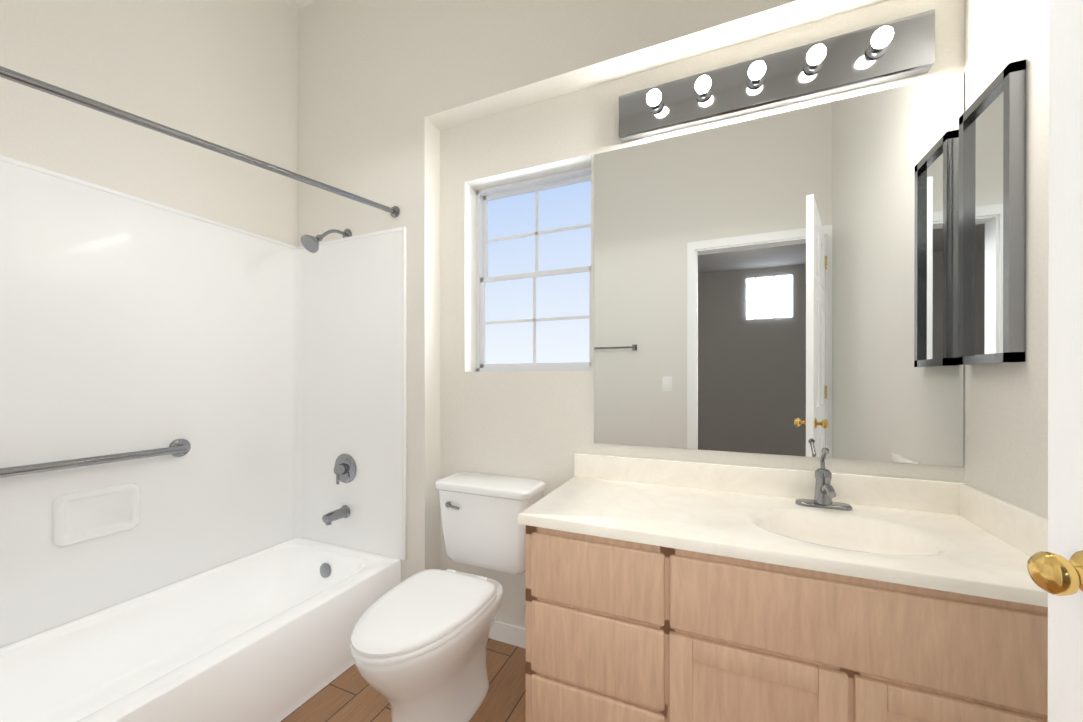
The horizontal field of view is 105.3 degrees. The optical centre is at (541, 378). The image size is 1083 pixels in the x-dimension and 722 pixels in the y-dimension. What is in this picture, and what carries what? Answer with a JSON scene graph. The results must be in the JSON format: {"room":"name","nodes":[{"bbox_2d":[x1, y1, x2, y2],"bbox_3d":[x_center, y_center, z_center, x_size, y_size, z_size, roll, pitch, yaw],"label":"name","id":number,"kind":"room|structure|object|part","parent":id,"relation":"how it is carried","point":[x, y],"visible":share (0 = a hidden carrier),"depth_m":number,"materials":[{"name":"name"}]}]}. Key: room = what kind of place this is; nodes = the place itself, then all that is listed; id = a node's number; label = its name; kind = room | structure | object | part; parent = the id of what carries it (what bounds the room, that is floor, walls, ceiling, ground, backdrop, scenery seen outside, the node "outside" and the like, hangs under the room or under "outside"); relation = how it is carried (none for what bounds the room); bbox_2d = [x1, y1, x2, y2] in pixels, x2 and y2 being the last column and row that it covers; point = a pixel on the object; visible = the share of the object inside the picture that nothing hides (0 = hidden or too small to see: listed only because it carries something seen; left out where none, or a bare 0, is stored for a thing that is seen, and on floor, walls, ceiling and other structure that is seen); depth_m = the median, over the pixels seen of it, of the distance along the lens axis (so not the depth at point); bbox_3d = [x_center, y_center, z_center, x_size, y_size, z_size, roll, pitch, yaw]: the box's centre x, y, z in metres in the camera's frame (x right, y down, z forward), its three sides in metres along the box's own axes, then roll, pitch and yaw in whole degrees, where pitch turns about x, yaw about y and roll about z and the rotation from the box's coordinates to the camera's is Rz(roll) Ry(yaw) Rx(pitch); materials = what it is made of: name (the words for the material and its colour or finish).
{"room":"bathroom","nodes":[
{"label":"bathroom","id":0,"kind":"room"},
{"bbox_2d":[0,0,297,646],"bbox_3d":[-1.731,-0.428,1.730,0.120,3.350,2.030,0,0,24],"label":"wall","id":1,"kind":"structure","parent":0,"point":[223,73],"depth_m":1.80,"materials":[{"name":"paint"}]},
{"bbox_2d":[287,0,314,8],"bbox_3d":[-0.338,-2.152,1.120,3.160,0.100,2.030,0,0,24],"label":"ceiling","id":2,"kind":"structure","parent":0,"point":[297,4],"depth_m":2.31,"materials":[{"name":"white paint"}]},
{"bbox_2d":[280,638,525,721],"bbox_3d":[-0.373,1.280,-0.157,4.120,0.060,4.410,0,0,24],"label":"floor","id":3,"kind":"structure","parent":0,"point":[350,694],"depth_m":1.61,"materials":[{"name":"brown wood"}]},
{"bbox_2d":[0,66,406,721],"bbox_3d":[-1.348,0.193,1.466,0.792,2.108,1.607,0,0,24],"label":"bathtub","id":4,"kind":"object","parent":3,"relation":"on","point":[186,396],"visible":0.98,"depth_m":1.74,"materials":[{"name":"white plastic"}]},
{"bbox_3d":[-1.065,0.706,2.134,0.068,0.069,0.131,0,0,24],"label":"spout","id":5,"kind":"part","parent":4,"relation":"part of","materials":[{"name":"silver metal"}]},
{"bbox_2d":[350,472,544,721],"bbox_3d":[-0.351,0.853,1.581,0.475,0.787,0.840,0,0,24],"label":"toilet","id":6,"kind":"object","parent":3,"relation":"on","point":[418,645],"visible":0.85,"depth_m":1.47,"materials":[{"name":"white ceramic"}]},
{"bbox_3d":[-0.411,0.802,1.445,0.372,0.046,0.542,0,0,24],"label":"seat","id":7,"kind":"part","parent":6,"relation":"part of","materials":[{"name":"white plastic"}]},
{"bbox_3d":[-0.391,0.556,1.812,0.079,0.025,0.026,0,0,24],"label":"lever","id":8,"kind":"part","parent":6,"relation":"part of","materials":[{"name":"silver metal"}]},
{"bbox_3d":[-0.232,0.478,1.856,0.474,0.038,0.217,0,0,24],"label":"tank lid","id":9,"kind":"part","parent":6,"relation":"part of","materials":[{"name":"white ceramic"}]},
{"bbox_3d":[-0.229,0.661,1.861,0.450,0.326,0.205,0,0,24],"label":"tank","id":10,"kind":"part","parent":6,"relation":"part of","materials":[{"name":"white ceramic"}]},
{"bbox_2d":[518,448,1047,721],"bbox_3d":[0.629,0.737,1.307,1.290,1.021,0.560,0,0,24],"label":"bathroom vanity","id":11,"kind":"object","parent":3,"relation":"on","point":[659,590],"visible":1,"depth_m":1.11,"materials":[{"name":"brown wood"}]},
{"bbox_2d":[518,453,1047,606],"bbox_3d":[0.629,0.435,1.307,1.290,0.216,0.560,0,0,24],"label":"countertop","id":12,"kind":"structure","parent":11,"relation":"on","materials":[{"name":"stone"}]},
{"bbox_2d":[795,448,851,510],"bbox_3d":[0.897,0.385,1.282,0.160,0.318,0.276,0,0,24],"label":"faucet","id":13,"kind":"object","parent":12,"relation":"on","point":[824,491],"depth_m":1.36,"materials":[{"name":"silver metal"}]},
{"bbox_2d":[298,0,964,628],"bbox_3d":[0.008,-0.429,1.916,2.920,3.350,0.300,0,0,24],"label":"wall","id":14,"kind":"structure","parent":0,"point":[428,118],"depth_m":1.96,"materials":[{"name":"paint"}]},
{"bbox_2d":[489,620,525,648],"bbox_3d":[-0.937,1.205,1.354,1.638,0.085,1.730,0,0,24],"label":"baseboard","id":15,"kind":"structure","parent":14,"relation":"attached to","point":[508,633],"depth_m":1.94,"materials":[{"name":"white wood"}]},
{"bbox_2d":[476,167,590,371],"bbox_3d":[-0.028,-0.504,2.046,0.647,0.937,0.070,0,0,24],"label":"window","id":16,"kind":"structure","parent":14,"relation":"in","point":[533,274],"depth_m":2.05,"materials":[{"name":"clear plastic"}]},
{"bbox_2d":[619,9,934,142],"bbox_3d":[0.766,-1.073,1.477,1.000,0.170,0.134,0,0,24],"label":"vanity light","id":17,"kind":"object","parent":14,"relation":"attached to","point":[896,49],"visible":1,"depth_m":1.45,"materials":[{"name":"silver metal"}]},
{"bbox_2d":[594,72,963,466],"bbox_3d":[0.778,-0.343,1.543,1.200,1.240,0.006,0,0,24],"label":"mirror","id":18,"kind":"object","parent":14,"relation":"attached to","point":[785,283],"visible":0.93,"depth_m":1.49,"materials":[{"name":"clear glass"}]},
{"bbox_2d":[964,0,1048,518],"bbox_3d":[1.056,-0.426,0.516,0.120,3.350,2.030,0,0,24],"label":"wall","id":19,"kind":"structure","parent":0,"point":[1005,431],"depth_m":1.05,"materials":[{"name":"paint"}]},
{"bbox_2d":[959,59,1025,364],"bbox_3d":[1.252,-0.422,1.158,0.030,0.760,0.245,0,0,24],"label":"medicine cabinet mirror","id":20,"kind":"object","parent":19,"relation":"attached to","point":[992,208],"visible":0.94,"depth_m":1.13,"materials":[{"name":"silver metal"}]},
{"bbox_2d":[969,86,1002,355],"bbox_3d":[1.253,-0.422,1.158,0.004,0.710,0.195,0,0,24],"label":"mirror glass","id":21,"kind":"object","parent":20,"relation":"attached to","point":[986,116],"depth_m":1.17,"materials":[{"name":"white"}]},
{"bbox_3d":[-0.719,-0.426,0.247,2.920,3.350,0.120,0,0,24],"label":"wall","id":22,"kind":"structure","parent":0,"visible":0},
{"bbox_2d":[1027,0,1082,721],"bbox_3d":[0.660,0.126,0.168,0.162,2.230,0.827,0,0,9],"label":"door","id":23,"kind":"structure","parent":22,"relation":"in","point":[1055,571],"depth_m":0.56,"materials":[{"name":"white paint"}]},
{"bbox_3d":[0.717,0.249,0.517,0.162,0.059,0.060,0,0,9],"label":"knob","id":24,"kind":"part","parent":23,"relation":"part of","materials":[{"name":"gold metal"}]}
]}

